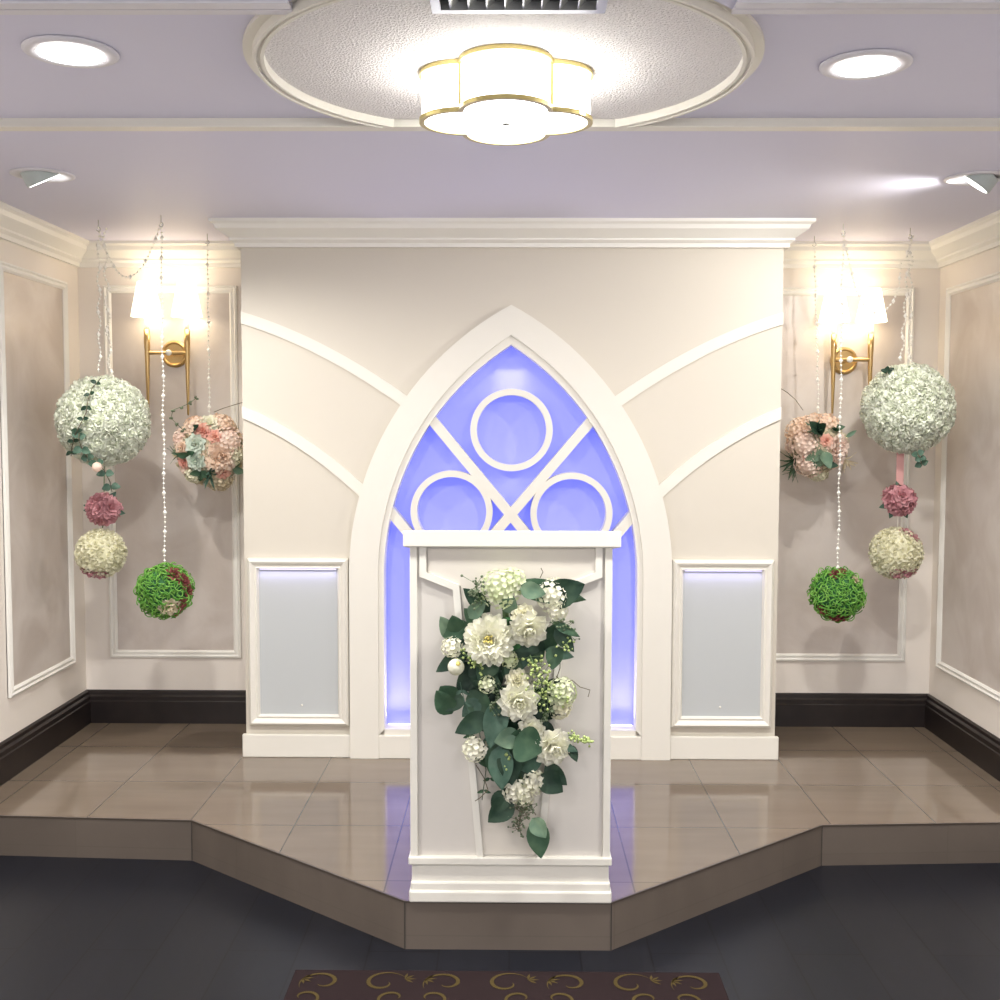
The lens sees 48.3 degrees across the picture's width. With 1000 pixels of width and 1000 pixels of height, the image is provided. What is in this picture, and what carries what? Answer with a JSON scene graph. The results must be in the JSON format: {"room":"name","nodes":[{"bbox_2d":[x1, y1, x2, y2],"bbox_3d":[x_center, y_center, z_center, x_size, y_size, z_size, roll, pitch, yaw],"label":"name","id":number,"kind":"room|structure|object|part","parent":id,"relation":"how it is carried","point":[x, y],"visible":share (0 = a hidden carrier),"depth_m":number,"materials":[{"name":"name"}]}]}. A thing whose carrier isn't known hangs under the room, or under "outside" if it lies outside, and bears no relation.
{"room":"wedding chapel","nodes":[
{"label":"wedding chapel","id":0,"kind":"room"},
{"bbox_2d":[0,239,86,741],"bbox_3d":[-1.985,0.151,1.302,0.120,2.490,7.740,0,4,1],"label":"wall","id":1,"kind":"structure","parent":0,"point":[17,712],"depth_m":4.72,"materials":[{"name":"white paint"}]},
{"bbox_2d":[0,271,69,688],"bbox_3d":[-1.893,-0.090,4.569,0.007,1.669,0.643,0,4,1],"label":"panel","id":2,"kind":"object","parent":1,"relation":"attached to","point":[33,310],"visible":0.92,"depth_m":4.55,"materials":[{"name":"beige paint"}]},
{"bbox_2d":[0,260,75,697],"bbox_3d":[-1.885,-0.090,4.569,0.016,1.669,0.643,0,4,1],"label":"trim","id":3,"kind":"structure","parent":1,"relation":"attached to","point":[12,690],"depth_m":4.32,"materials":[{"name":"white paint"}]},
{"bbox_2d":[0,201,240,267],"bbox_3d":[-1.468,-1.029,4.025,0.855,0.105,1.904,0,4,1],"label":"trim","id":4,"kind":"structure","parent":1,"relation":"attached to","point":[21,228],"depth_m":4.90,"materials":[{"name":"white paint"}]},
{"bbox_2d":[0,689,245,785],"bbox_3d":[-1.470,0.982,4.486,0.855,0.149,1.240,0,4,1],"label":"baseboard","id":5,"kind":"structure","parent":1,"relation":"attached to","point":[22,749],"depth_m":5.08,"materials":[{"name":"brown wood"}]},
{"bbox_2d":[0,0,291,14],"bbox_3d":[-1.160,-0.970,2.175,1.507,0.027,0.062,0,4,1],"label":"trim","id":6,"kind":"structure","parent":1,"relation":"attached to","point":[60,7],"depth_m":2.17,"materials":[{"name":"white paint"}]},
{"bbox_2d":[0,815,999,903],"bbox_3d":[0.013,1.124,3.519,3.839,0.005,0.692,0,4,1],"label":"trim","id":7,"kind":"structure","parent":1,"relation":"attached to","point":[9,816],"depth_m":3.61,"materials":[{"name":"brown"}]},
{"bbox_2d":[0,0,999,240],"bbox_3d":[-0.003,-0.988,1.149,3.839,0.187,7.620,0,4,1],"label":"ceiling","id":8,"kind":"structure","parent":0,"point":[880,185],"depth_m":3.32,"materials":[{"name":"white paint"}]},
{"bbox_2d":[9,167,75,187],"bbox_3d":[-1.482,-1.058,3.615,0.200,0.100,0.200,0,4,1],"label":"spotlight","id":9,"kind":"object","parent":8,"relation":"attached to","point":[32,176],"visible":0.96,"depth_m":3.57,"materials":[{"name":"white paint"}]},
{"bbox_2d":[21,35,119,67],"bbox_3d":[-0.958,-0.998,2.491,0.206,0.009,0.206,0,4,1],"label":"recessed light","id":10,"kind":"object","parent":8,"relation":"in","point":[60,50],"visible":1,"depth_m":2.47,"materials":[{"name":"white paint"}]},
{"bbox_2d":[54,374,150,491],"bbox_3d":[-1.583,-0.267,4.457,0.369,0.468,0.371,-3,5,-43],"label":"flower ball","id":11,"kind":"object","parent":8,"relation":"hanging from","point":[105,420],"visible":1,"depth_m":4.33,"materials":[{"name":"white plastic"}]},
{"bbox_2d":[92,462,101,471],"bbox_3d":[-1.552,-0.127,4.296,0.038,0.038,0.038,0,4,1],"label":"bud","id":12,"kind":"object","parent":11,"relation":"hanging from","point":[96,466],"visible":1,"depth_m":4.28,"materials":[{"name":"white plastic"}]},
{"bbox_2d":[0,118,999,130],"bbox_3d":[0.015,-1.022,3.034,3.839,0.026,0.045,0,4,1],"label":"trim","id":13,"kind":"structure","parent":8,"relation":"attached to","point":[6,124],"depth_m":3.02,"materials":[{"name":"white paint"}]},
{"bbox_2d":[264,0,742,118],"bbox_3d":[0.007,-0.997,2.512,1.080,0.007,0.980,0,4,1],"label":"ceiling medallion","id":14,"kind":"object","parent":8,"relation":"attached to","point":[362,56],"visible":0.59,"depth_m":2.45,"materials":[{"name":"paint"}]},
{"bbox_2d":[419,44,592,145],"bbox_3d":[0.014,-0.942,2.620,0.351,0.124,0.351,-3,5,-44],"label":"ceiling light","id":15,"kind":"object","parent":14,"relation":"attached to","point":[493,94],"visible":1,"depth_m":2.52,"materials":[{"name":"pale brass"},{"name":"glowing white frosted glass"}]},
{"bbox_3d":[-0.088,-0.936,2.520,0.014,0.112,0.014,2,4,23],"label":"corner rod","id":16,"kind":"part","parent":15,"relation":"part of","materials":[{"name":"gold metal"}]},
{"bbox_2d":[425,100,586,142],"bbox_3d":[0.014,-0.889,2.624,0.330,0.003,0.330,-3,5,-44],"label":"diffuser","id":17,"kind":"object","parent":15,"relation":"attached to","point":[478,121],"depth_m":2.60,"materials":[{"name":"white glass"}]},
{"bbox_3d":[0.014,-0.942,2.620,0.339,0.107,0.339,-3,5,-44],"label":"lamp shade","id":18,"kind":"part","parent":15,"relation":"part of","materials":[{"name":"white"}]},
{"bbox_3d":[0.115,-0.936,2.518,0.014,0.112,0.014,2,4,23],"label":"corner rod","id":19,"kind":"part","parent":15,"relation":"part of","materials":[{"name":"gold metal"}]},
{"bbox_2d":[242,0,764,127],"bbox_3d":[0.007,-0.985,2.494,1.168,0.029,1.032,0,4,1],"label":"trim","id":20,"kind":"structure","parent":8,"relation":"attached to","point":[744,28],"depth_m":2.48,"materials":[{"name":"white paint"}]},
{"bbox_2d":[430,0,607,13],"bbox_3d":[0.036,-0.961,2.072,0.341,0.026,0.238,0,4,1],"label":"ceiling vent","id":21,"kind":"object","parent":8,"relation":"in","point":[437,6],"visible":1,"depth_m":2.17,"materials":[{"name":"grey metal"}]},
{"bbox_2d":[819,49,912,79],"bbox_3d":[0.840,-0.998,2.564,0.206,0.009,0.206,0,4,1],"label":"recessed light","id":22,"kind":"object","parent":8,"relation":"in","point":[865,64],"visible":1,"depth_m":2.54,"materials":[{"name":"white paint"}]},
{"bbox_2d":[943,171,999,193],"bbox_3d":[1.548,-1.051,3.626,0.200,0.111,0.200,0,4,1],"label":"spotlight","id":23,"kind":"object","parent":8,"relation":"attached to","point":[984,181],"visible":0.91,"depth_m":3.58,"materials":[{"name":"white paint"}]},
{"bbox_3d":[-1.307,-1.076,4.303,0.018,0.046,0.003,0,4,1],"label":"ceiling hook","id":24,"kind":"object","parent":8,"relation":"attached to","visible":0},
{"bbox_2d":[159,222,166,566],"bbox_3d":[-1.313,-0.406,4.346,0.023,1.341,0.020,3,5,36],"label":"string","id":25,"kind":"object","parent":24,"relation":"hanging from","point":[161,237],"visible":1,"depth_m":4.34,"materials":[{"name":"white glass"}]},
{"bbox_2d":[133,562,194,619],"bbox_3d":[-1.320,0.360,4.389,0.226,0.228,0.237,0,4,1],"label":"moss ball","id":26,"kind":"object","parent":25,"relation":"hanging from","point":[165,592],"visible":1,"depth_m":4.33,"materials":[{"name":"green plant"}]},
{"bbox_2d":[157,598,180,615],"bbox_3d":[-1.281,0.415,4.322,0.084,0.078,0.063,0,4,1],"label":"flower","id":27,"kind":"object","parent":26,"relation":"on","point":[165,606],"depth_m":4.31,"materials":[{"name":"beige plant"}]},
{"bbox_2d":[165,567,182,580],"bbox_3d":[-1.271,0.288,4.346,0.067,0.056,0.072,0,4,1],"label":"flower","id":28,"kind":"object","parent":26,"relation":"on","point":[171,573],"depth_m":4.34,"materials":[{"name":"red plant"}]},
{"bbox_2d":[177,597,186,610],"bbox_3d":[-1.245,0.407,4.349,0.037,0.059,0.067,3,5,40],"label":"flower","id":29,"kind":"object","parent":26,"relation":"on","point":[181,601],"depth_m":4.34,"materials":[{"name":"red plant"}]},
{"bbox_2d":[176,573,189,589],"bbox_3d":[-1.235,0.317,4.358,0.040,0.067,0.071,1,4,20],"label":"flower","id":30,"kind":"object","parent":26,"relation":"on","point":[182,580],"depth_m":4.35,"materials":[{"name":"red plant"}]},
{"bbox_2d":[185,584,192,597],"bbox_3d":[-1.218,0.354,4.375,0.026,0.062,0.060,0,4,1],"label":"flower","id":31,"kind":"object","parent":26,"relation":"on","point":[188,587],"depth_m":4.37,"materials":[{"name":"red plant"}]},
{"bbox_3d":[-1.236,-1.102,4.712,0.018,0.046,0.003,0,4,1],"label":"ceiling hook","id":32,"kind":"object","parent":8,"relation":"attached to","visible":0},
{"bbox_2d":[205,240,210,411],"bbox_3d":[-1.238,-0.720,4.737,0.015,0.763,0.015,-3,5,-44],"label":"string","id":33,"kind":"object","parent":32,"relation":"hanging from","point":[207,245],"visible":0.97,"depth_m":4.74,"materials":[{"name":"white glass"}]},
{"bbox_2d":[167,396,242,490],"bbox_3d":[-1.244,-0.238,4.747,0.323,0.402,0.337,-1,4,-10],"label":"flower ball","id":34,"kind":"object","parent":33,"relation":"hanging from","point":[208,450],"visible":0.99,"depth_m":4.65,"materials":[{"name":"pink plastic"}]},
{"bbox_3d":[1.667,-1.083,4.534,0.018,0.046,0.003,0,4,1],"label":"ceiling hook","id":35,"kind":"object","parent":8,"relation":"attached to","visible":0},
{"bbox_2d":[898,234,911,360],"bbox_3d":[1.653,-0.824,4.552,0.047,0.518,0.021,0,4,1],"label":"string","id":36,"kind":"object","parent":35,"relation":"hanging from","point":[907,252],"visible":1,"depth_m":4.55,"materials":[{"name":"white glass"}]},
{"bbox_2d":[859,362,956,467],"bbox_3d":[1.673,-0.349,4.580,0.380,0.428,0.375,-1,4,-19],"label":"flower ball","id":37,"kind":"object","parent":36,"relation":"hanging from","point":[909,408],"visible":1,"depth_m":4.46,"materials":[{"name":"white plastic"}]},
{"bbox_2d":[896,453,903,484],"bbox_3d":[1.645,-0.136,4.586,0.030,0.189,0.002,0,4,1],"label":"ribbon","id":38,"kind":"object","parent":37,"relation":"hanging from","point":[900,457],"visible":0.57,"depth_m":4.59,"materials":[{"name":"pink fabric"}]},
{"bbox_2d":[879,481,917,517],"bbox_3d":[1.642,-0.002,4.606,0.150,0.155,0.154,0,4,1],"label":"ball","id":39,"kind":"object","parent":38,"relation":"hanging from","point":[899,500],"visible":1,"depth_m":4.56,"materials":[{"name":"pink plant"}]},
{"bbox_2d":[907,235,913,361],"bbox_3d":[1.687,-0.816,4.585,0.029,0.536,0.026,-3,5,-44],"label":"string","id":40,"kind":"object","parent":35,"relation":"hanging from","point":[911,336],"visible":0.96,"depth_m":4.58,"materials":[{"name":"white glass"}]},
{"bbox_3d":[1.368,-1.078,4.447,0.018,0.046,0.003,0,4,1],"label":"ceiling hook","id":41,"kind":"object","parent":8,"relation":"attached to","visible":0},
{"bbox_2d":[836,235,844,568],"bbox_3d":[1.371,-0.395,4.491,0.022,1.366,0.019,3,5,40],"label":"string","id":42,"kind":"object","parent":41,"relation":"hanging from","point":[843,244],"visible":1,"depth_m":4.49,"materials":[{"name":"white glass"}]},
{"bbox_2d":[807,566,866,622],"bbox_3d":[1.367,0.383,4.541,0.233,0.233,0.231,0,4,1],"label":"moss ball","id":43,"kind":"object","parent":42,"relation":"hanging from","point":[836,595],"visible":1,"depth_m":4.48,"materials":[{"name":"green plant"}]},
{"bbox_2d":[817,605,827,614],"bbox_3d":[1.304,0.444,4.504,0.044,0.046,0.051,0,4,1],"label":"flower","id":44,"kind":"object","parent":43,"relation":"on","point":[822,609],"depth_m":4.49,"materials":[{"name":"red plant"}]},
{"bbox_2d":[828,614,843,621],"bbox_3d":[1.357,0.474,4.501,0.066,0.038,0.060,0,4,1],"label":"flower","id":45,"kind":"object","parent":43,"relation":"on","point":[832,617],"depth_m":4.49,"materials":[{"name":"red plant"}]},
{"bbox_2d":[829,569,842,578],"bbox_3d":[1.355,0.298,4.491,0.062,0.037,0.054,0,4,1],"label":"flower","id":46,"kind":"object","parent":43,"relation":"on","point":[836,573],"depth_m":4.48,"materials":[{"name":"red plant"}]},
{"bbox_2d":[852,576,858,583],"bbox_3d":[1.429,0.322,4.487,0.029,0.034,0.043,3,5,38],"label":"flower","id":47,"kind":"object","parent":43,"relation":"on","point":[855,580],"depth_m":4.48,"materials":[{"name":"beige plant"}]},
{"bbox_2d":[842,230,901,314],"bbox_3d":[1.488,-0.911,4.473,0.250,0.332,0.043,0,4,1],"label":"swag","id":48,"kind":"object","parent":41,"relation":"hanging from","point":[846,249],"visible":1,"depth_m":4.49,"materials":[{"name":"clear glass"}]},
{"bbox_3d":[1.332,-1.096,4.727,0.018,0.046,0.003,0,4,1],"label":"ceiling hook","id":49,"kind":"object","parent":8,"relation":"attached to","visible":0},
{"bbox_2d":[813,242,819,413],"bbox_3d":[1.348,-0.731,4.751,0.044,0.730,0.018,0,4,1],"label":"string","id":50,"kind":"object","parent":49,"relation":"hanging from","point":[814,265],"visible":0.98,"depth_m":4.75,"materials":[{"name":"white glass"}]},
{"bbox_2d":[780,389,858,481],"bbox_3d":[1.365,-0.277,4.755,0.347,0.412,0.312,0,4,1],"label":"flower ball","id":51,"kind":"object","parent":50,"relation":"hanging from","point":[812,443],"visible":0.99,"depth_m":4.69,"materials":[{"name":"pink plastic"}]},
{"bbox_3d":[-1.586,-1.083,4.406,0.018,0.046,0.003,0,4,1],"label":"ceiling hook","id":52,"kind":"object","parent":8,"relation":"attached to","visible":0},
{"bbox_2d":[95,232,101,371],"bbox_3d":[-1.590,-0.794,4.424,0.020,0.578,0.021,-3,5,-44],"label":"string","id":53,"kind":"object","parent":52,"relation":"hanging from","point":[97,245],"visible":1,"depth_m":4.42,"materials":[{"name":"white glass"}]},
{"bbox_2d":[101,228,113,376],"bbox_3d":[-1.568,-0.787,4.457,0.042,0.595,0.024,0,4,1],"label":"string","id":54,"kind":"object","parent":52,"relation":"hanging from","point":[103,237],"visible":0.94,"depth_m":4.46,"materials":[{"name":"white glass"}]},
{"bbox_2d":[97,224,160,278],"bbox_3d":[-1.449,-0.970,4.362,0.303,0.216,0.015,1,4,20],"label":"swag","id":55,"kind":"object","parent":52,"relation":"hanging from","point":[155,238],"visible":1,"depth_m":4.37,"materials":[{"name":"clear glass"}]},
{"bbox_2d":[0,855,999,999],"bbox_3d":[-0.008,1.444,1.455,4.639,0.100,7.920,0,4,1],"label":"floor","id":56,"kind":"structure","parent":0,"point":[72,928],"depth_m":3.24,"materials":[{"name":"grey wood"}]},
{"bbox_2d":[0,723,999,950],"bbox_3d":[0.018,1.153,4.140,3.839,0.140,1.924,0,4,1],"label":"platform","id":57,"kind":"object","parent":56,"relation":"on","point":[349,818],"visible":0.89,"depth_m":3.86,"materials":[{"name":"beige tile"}]},
{"bbox_2d":[191,822,822,950],"bbox_3d":[0.016,1.194,3.501,2.157,0.139,0.648,0,4,1],"label":"trim","id":58,"kind":"structure","parent":57,"relation":"attached to","point":[191,822],"depth_m":3.18,"materials":[{"name":"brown tile"}]},
{"bbox_2d":[403,530,620,902],"bbox_3d":[0.034,0.603,3.329,0.606,1.062,0.402,0,4,1],"label":"lectern","id":59,"kind":"object","parent":57,"relation":"on","point":[456,855],"visible":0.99,"depth_m":3.16,"materials":[{"name":"white paint"}]},
{"bbox_3d":[-0.241,0.569,3.330,0.021,0.904,0.372,0,4,1],"label":"corner post","id":60,"kind":"part","parent":59,"relation":"part of","materials":[{"name":"white paint"}]},
{"bbox_3d":[0.030,1.014,3.354,0.577,0.022,0.384,0,4,1],"label":"rail","id":61,"kind":"part","parent":59,"relation":"part of","materials":[{"name":"white paint"}]},
{"bbox_3d":[0.031,1.103,3.361,0.575,0.058,0.394,0,4,1],"label":"moulding","id":62,"kind":"part","parent":59,"relation":"part of","materials":[{"name":"white paint"}]},
{"bbox_3d":[0.035,0.572,3.149,0.476,0.874,0.005,0,4,1],"label":"gable panel","id":63,"kind":"part","parent":59,"relation":"part of","materials":[{"name":"beige paint"}]},
{"bbox_2d":[434,567,593,857],"bbox_3d":[0.040,0.593,3.085,0.442,0.812,0.122,0,4,1],"label":"flower arrangement","id":64,"kind":"object","parent":59,"relation":"attached to","point":[512,750],"visible":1,"depth_m":3.07,"materials":[{"name":"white plant"}]},
{"bbox_3d":[0.042,0.578,3.136,0.076,0.600,0.018,0,4,1],"label":"backing stem","id":65,"kind":"part","parent":64,"relation":"part of","materials":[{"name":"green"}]},
{"bbox_3d":[0.304,0.570,3.325,0.021,0.904,0.372,0,4,1],"label":"corner post","id":66,"kind":"part","parent":59,"relation":"part of","materials":[{"name":"white paint"}]},
{"bbox_2d":[284,970,728,999],"bbox_3d":[0.008,1.355,1.996,1.157,0.010,2.102,0,4,1],"label":"rug","id":67,"kind":"object","parent":56,"relation":"on","point":[304,984],"visible":1,"depth_m":2.96,"materials":[{"name":"burgundy woven carpet"},{"name":"gold patterned fabric"}]},
{"bbox_2d":[78,268,939,693],"bbox_3d":[0.032,-0.085,5.085,3.839,2.490,0.120,0,4,1],"label":"wall","id":68,"kind":"structure","parent":0,"point":[103,671],"depth_m":5.04,"materials":[{"name":"white paint"}]},
{"bbox_2d":[103,285,241,657],"bbox_3d":[-1.475,-0.119,5.029,0.597,1.678,0.016,0,4,1],"label":"trim","id":69,"kind":"structure","parent":68,"relation":"attached to","point":[231,289],"depth_m":5.04,"materials":[{"name":"white paint"}]},
{"bbox_2d":[111,293,241,657],"bbox_3d":[-1.475,-0.120,5.038,0.597,1.678,0.007,0,4,1],"label":"panel","id":70,"kind":"object","parent":68,"relation":"attached to","point":[198,519],"visible":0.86,"depth_m":5.04,"materials":[{"name":"beige paint"}]},
{"bbox_2d":[131,281,201,414],"bbox_3d":[-1.465,-0.666,4.922,0.310,0.583,0.152,0,4,1],"label":"wall sconce","id":71,"kind":"object","parent":70,"relation":"attached to","point":[186,304],"visible":0.95,"depth_m":4.89,"materials":[{"name":"brushed brass"},{"name":"white fabric shade"}]},
{"bbox_2d":[144,317,148,328],"bbox_3d":[-1.554,-0.778,4.906,0.021,0.055,0.021,0,4,1],"label":"socket","id":72,"kind":"object","parent":71,"relation":"attached to","point":[146,319],"depth_m":4.90,"materials":[{"name":"white paint"}]},
{"bbox_3d":[-1.553,-0.881,4.899,0.133,0.151,0.133,0,4,1],"label":"lamp shade","id":73,"kind":"part","parent":71,"relation":"part of","materials":[{"name":"white"}]},
{"bbox_3d":[-1.554,-0.562,4.920,0.027,0.376,0.027,0,4,1],"label":"stem","id":74,"kind":"part","parent":71,"relation":"part of","materials":[{"name":"gold metal"}]},
{"bbox_3d":[-1.456,-0.647,4.901,0.028,0.028,0.027,0,4,1],"label":"crystal knob","id":75,"kind":"part","parent":71,"relation":"part of","materials":[{"name":"white"}]},
{"bbox_2d":[184,317,188,328],"bbox_3d":[-1.377,-0.777,4.904,0.021,0.055,0.021,0,4,1],"label":"socket","id":76,"kind":"object","parent":71,"relation":"attached to","point":[186,320],"depth_m":4.90,"materials":[{"name":"white paint"}]},
{"bbox_3d":[-1.376,-0.881,4.897,0.133,0.151,0.133,0,4,1],"label":"lamp shade","id":77,"kind":"part","parent":71,"relation":"part of","materials":[{"name":"white"}]},
{"bbox_3d":[-1.377,-0.562,4.918,0.027,0.376,0.027,0,4,1],"label":"stem","id":78,"kind":"part","parent":71,"relation":"part of","materials":[{"name":"gold metal"}]},
{"bbox_2d":[776,296,905,653],"bbox_3d":[1.522,-0.106,5.009,0.627,1.675,0.007,0,4,1],"label":"panel","id":79,"kind":"object","parent":68,"relation":"attached to","point":[808,508],"visible":0.5,"depth_m":5.01,"materials":[{"name":"beige paint"}]},
{"bbox_2d":[819,288,886,413],"bbox_3d":[1.542,-0.649,4.894,0.294,0.548,0.152,0,4,1],"label":"wall sconce","id":80,"kind":"object","parent":79,"relation":"attached to","point":[831,311],"visible":0.96,"depth_m":4.86,"materials":[{"name":"brushed brass"},{"name":"glowing ivory lampshade fabric"}]},
{"bbox_3d":[1.461,-0.550,4.891,0.027,0.350,0.027,0,4,1],"label":"stem","id":81,"kind":"part","parent":80,"relation":"part of","materials":[{"name":"gold metal"}]},
{"bbox_2d":[831,322,836,333],"bbox_3d":[1.461,-0.752,4.878,0.021,0.055,0.021,0,4,1],"label":"socket","id":82,"kind":"object","parent":80,"relation":"attached to","point":[834,324],"depth_m":4.87,"materials":[{"name":"white paint"}]},
{"bbox_3d":[1.462,-0.850,4.872,0.133,0.144,0.133,0,4,1],"label":"lamp shade","id":83,"kind":"part","parent":80,"relation":"part of","materials":[{"name":"white"}]},
{"bbox_3d":[1.529,-0.614,4.874,0.028,0.028,0.027,0,4,1],"label":"crystal knob","id":84,"kind":"part","parent":80,"relation":"part of","materials":[{"name":"white"}]},
{"bbox_3d":[1.622,-0.549,4.889,0.027,0.350,0.027,0,4,1],"label":"stem","id":85,"kind":"part","parent":80,"relation":"part of","materials":[{"name":"gold metal"}]},
{"bbox_2d":[868,322,873,333],"bbox_3d":[1.622,-0.751,4.876,0.021,0.055,0.021,0,4,1],"label":"socket","id":86,"kind":"object","parent":80,"relation":"attached to","point":[871,324],"depth_m":4.87,"materials":[{"name":"white paint"}]},
{"bbox_3d":[1.623,-0.850,4.870,0.133,0.144,0.133,0,4,1],"label":"lamp shade","id":87,"kind":"part","parent":80,"relation":"part of","materials":[{"name":"white"}]},
{"bbox_2d":[776,288,914,661],"bbox_3d":[1.522,-0.105,5.001,0.627,1.675,0.016,0,4,1],"label":"trim","id":88,"kind":"structure","parent":68,"relation":"attached to","point":[902,602],"depth_m":5.03,"materials":[{"name":"white paint"}]},
{"bbox_2d":[241,248,783,735],"bbox_3d":[0.046,-0.045,4.767,2.164,2.170,0.520,0,4,1],"label":"wall","id":89,"kind":"structure","parent":0,"point":[628,313],"depth_m":4.47,"materials":[{"name":"beige paint"}]},
{"bbox_2d":[242,733,349,757],"bbox_3d":[-0.833,1.005,4.571,0.442,0.095,0.022,0,4,1],"label":"baseboard","id":90,"kind":"structure","parent":89,"relation":"attached to","point":[254,744],"depth_m":4.56,"materials":[{"name":"white paint"}]},
{"bbox_2d":[247,558,349,725],"bbox_3d":[-0.820,0.579,4.537,0.409,0.686,0.034,0,4,1],"label":"wall panel","id":91,"kind":"object","parent":89,"relation":"attached to","point":[298,608],"visible":1,"depth_m":4.54,"materials":[{"name":"white paint"}]},
{"bbox_3d":[-0.820,0.578,4.550,0.369,0.650,0.007,0,4,1],"label":"panel","id":92,"kind":"part","parent":91,"relation":"part of","materials":[{"name":"white paint"}]},
{"bbox_2d":[242,406,362,495],"bbox_3d":[-0.784,-0.194,4.499,0.508,0.368,0.012,0,4,1],"label":"trim","id":93,"kind":"structure","parent":89,"relation":"attached to","point":[297,440],"depth_m":4.49,"materials":[{"name":"white paint"}]},
{"bbox_2d":[241,312,406,404],"bbox_3d":[-0.698,-0.563,4.474,0.679,0.382,0.012,0,4,1],"label":"trim","id":94,"kind":"structure","parent":89,"relation":"attached to","point":[247,319],"depth_m":4.47,"materials":[{"name":"white paint"}]},
{"bbox_2d":[349,305,671,759],"bbox_3d":[0.043,0.137,4.540,1.304,1.836,0.104,0,4,1],"label":"arch panel","id":95,"kind":"object","parent":89,"relation":"attached to","point":[510,428],"visible":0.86,"depth_m":4.53,"materials":[{"name":"white paint"}]},
{"bbox_3d":[0.043,0.152,4.588,1.060,1.600,0.010,0,4,1],"label":"blue light panel","id":96,"kind":"part","parent":95,"relation":"part of","materials":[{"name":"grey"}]},
{"bbox_2d":[208,218,815,250],"bbox_3d":[0.048,-1.064,4.606,2.364,0.100,0.530,0,4,1],"label":"trim","id":97,"kind":"structure","parent":89,"relation":"attached to","point":[244,232],"depth_m":4.38,"materials":[{"name":"white paint"}]},
{"bbox_2d":[615,312,782,404],"bbox_3d":[0.787,-0.558,4.460,0.679,0.382,0.012,0,4,1],"label":"trim","id":98,"kind":"structure","parent":89,"relation":"attached to","point":[772,321],"depth_m":4.45,"materials":[{"name":"white paint"}]},
{"bbox_2d":[659,407,780,496],"bbox_3d":[0.872,-0.189,4.483,0.508,0.368,0.012,0,4,1],"label":"trim","id":99,"kind":"structure","parent":89,"relation":"attached to","point":[740,432],"depth_m":4.47,"materials":[{"name":"white paint"}]},
{"bbox_2d":[670,559,773,727],"bbox_3d":[0.900,0.585,4.521,0.408,0.686,0.034,0,4,1],"label":"wall panel","id":100,"kind":"object","parent":89,"relation":"attached to","point":[722,646],"visible":1,"depth_m":4.53,"materials":[{"name":"white paint"}]},
{"bbox_3d":[0.901,0.584,4.533,0.368,0.650,0.007,0,4,1],"label":"panel","id":101,"kind":"part","parent":100,"relation":"part of","materials":[{"name":"white paint"}]},
{"bbox_2d":[670,735,778,759],"bbox_3d":[0.913,1.011,4.554,0.442,0.095,0.022,0,4,1],"label":"baseboard","id":102,"kind":"structure","parent":89,"relation":"attached to","point":[681,747],"depth_m":4.54,"materials":[{"name":"white paint"}]},
{"bbox_2d":[929,247,999,737],"bbox_3d":[1.974,0.164,1.264,0.120,2.490,7.740,0,4,1],"label":"wall","id":103,"kind":"structure","parent":0,"point":[981,709],"depth_m":4.82,"materials":[{"name":"white paint"}]},
{"bbox_2d":[731,0,999,13],"bbox_3d":[1.190,-0.962,2.152,1.472,0.027,0.062,0,4,1],"label":"trim","id":104,"kind":"structure","parent":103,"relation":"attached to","point":[741,6],"depth_m":2.15,"materials":[{"name":"white paint"}]},
{"bbox_2d":[775,693,999,781],"bbox_3d":[1.532,0.992,4.452,0.820,0.149,1.250,0,4,1],"label":"baseboard","id":105,"kind":"structure","parent":103,"relation":"attached to","point":[974,742],"depth_m":5.05,"materials":[{"name":"brown wood"}]},
{"bbox_2d":[783,210,999,268],"bbox_3d":[1.534,-1.019,3.996,0.820,0.105,1.904,0,4,1],"label":"trim","id":106,"kind":"structure","parent":103,"relation":"attached to","point":[982,235],"depth_m":4.87,"materials":[{"name":"white paint"}]},
{"bbox_2d":[936,271,999,702],"bbox_3d":[1.938,-0.067,4.561,0.016,1.665,0.680,0,4,1],"label":"trim","id":107,"kind":"structure","parent":103,"relation":"attached to","point":[994,277],"depth_m":4.85,"materials":[{"name":"white paint"}]},
{"bbox_2d":[941,281,999,692],"bbox_3d":[1.946,-0.067,4.561,0.007,1.665,0.680,0,4,1],"label":"panel","id":108,"kind":"object","parent":103,"relation":"attached to","point":[970,645],"visible":0.78,"depth_m":4.57,"materials":[{"name":"beige paint"}]},
{"bbox_3d":[1.643,0.112,4.611,0.005,0.108,0.003,0,4,1],"label":"cord","id":109,"kind":"object","parent":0,"visible":0},
{"bbox_2d":[868,526,924,579],"bbox_3d":[1.638,0.219,4.618,0.222,0.224,0.223,1,4,11],"label":"flower ball","id":110,"kind":"object","parent":109,"relation":"hanging from","point":[897,553],"visible":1,"depth_m":4.55,"materials":[{"name":"beige plant"}]},
{"bbox_3d":[-1.586,-0.089,4.469,0.008,0.114,0.003,0,4,1],"label":"cord","id":111,"kind":"object","parent":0,"visible":0},
{"bbox_2d":[83,492,124,525],"bbox_3d":[-1.589,0.036,4.477,0.148,0.140,0.150,-3,5,-39],"label":"ball","id":112,"kind":"object","parent":111,"relation":"hanging from","point":[102,509],"visible":1,"depth_m":4.44,"materials":[{"name":"pink plant"}]},
{"bbox_3d":[-1.597,0.121,4.483,0.010,0.081,0.003,0,4,1],"label":"cord","id":113,"kind":"object","parent":112,"relation":"hanging from","visible":0},
{"bbox_2d":[74,528,127,579],"bbox_3d":[-1.606,0.214,4.488,0.206,0.207,0.204,2,4,32],"label":"flower ball","id":114,"kind":"object","parent":113,"relation":"hanging from","point":[101,553],"visible":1,"depth_m":4.43,"materials":[{"name":"beige plant"}]}
]}

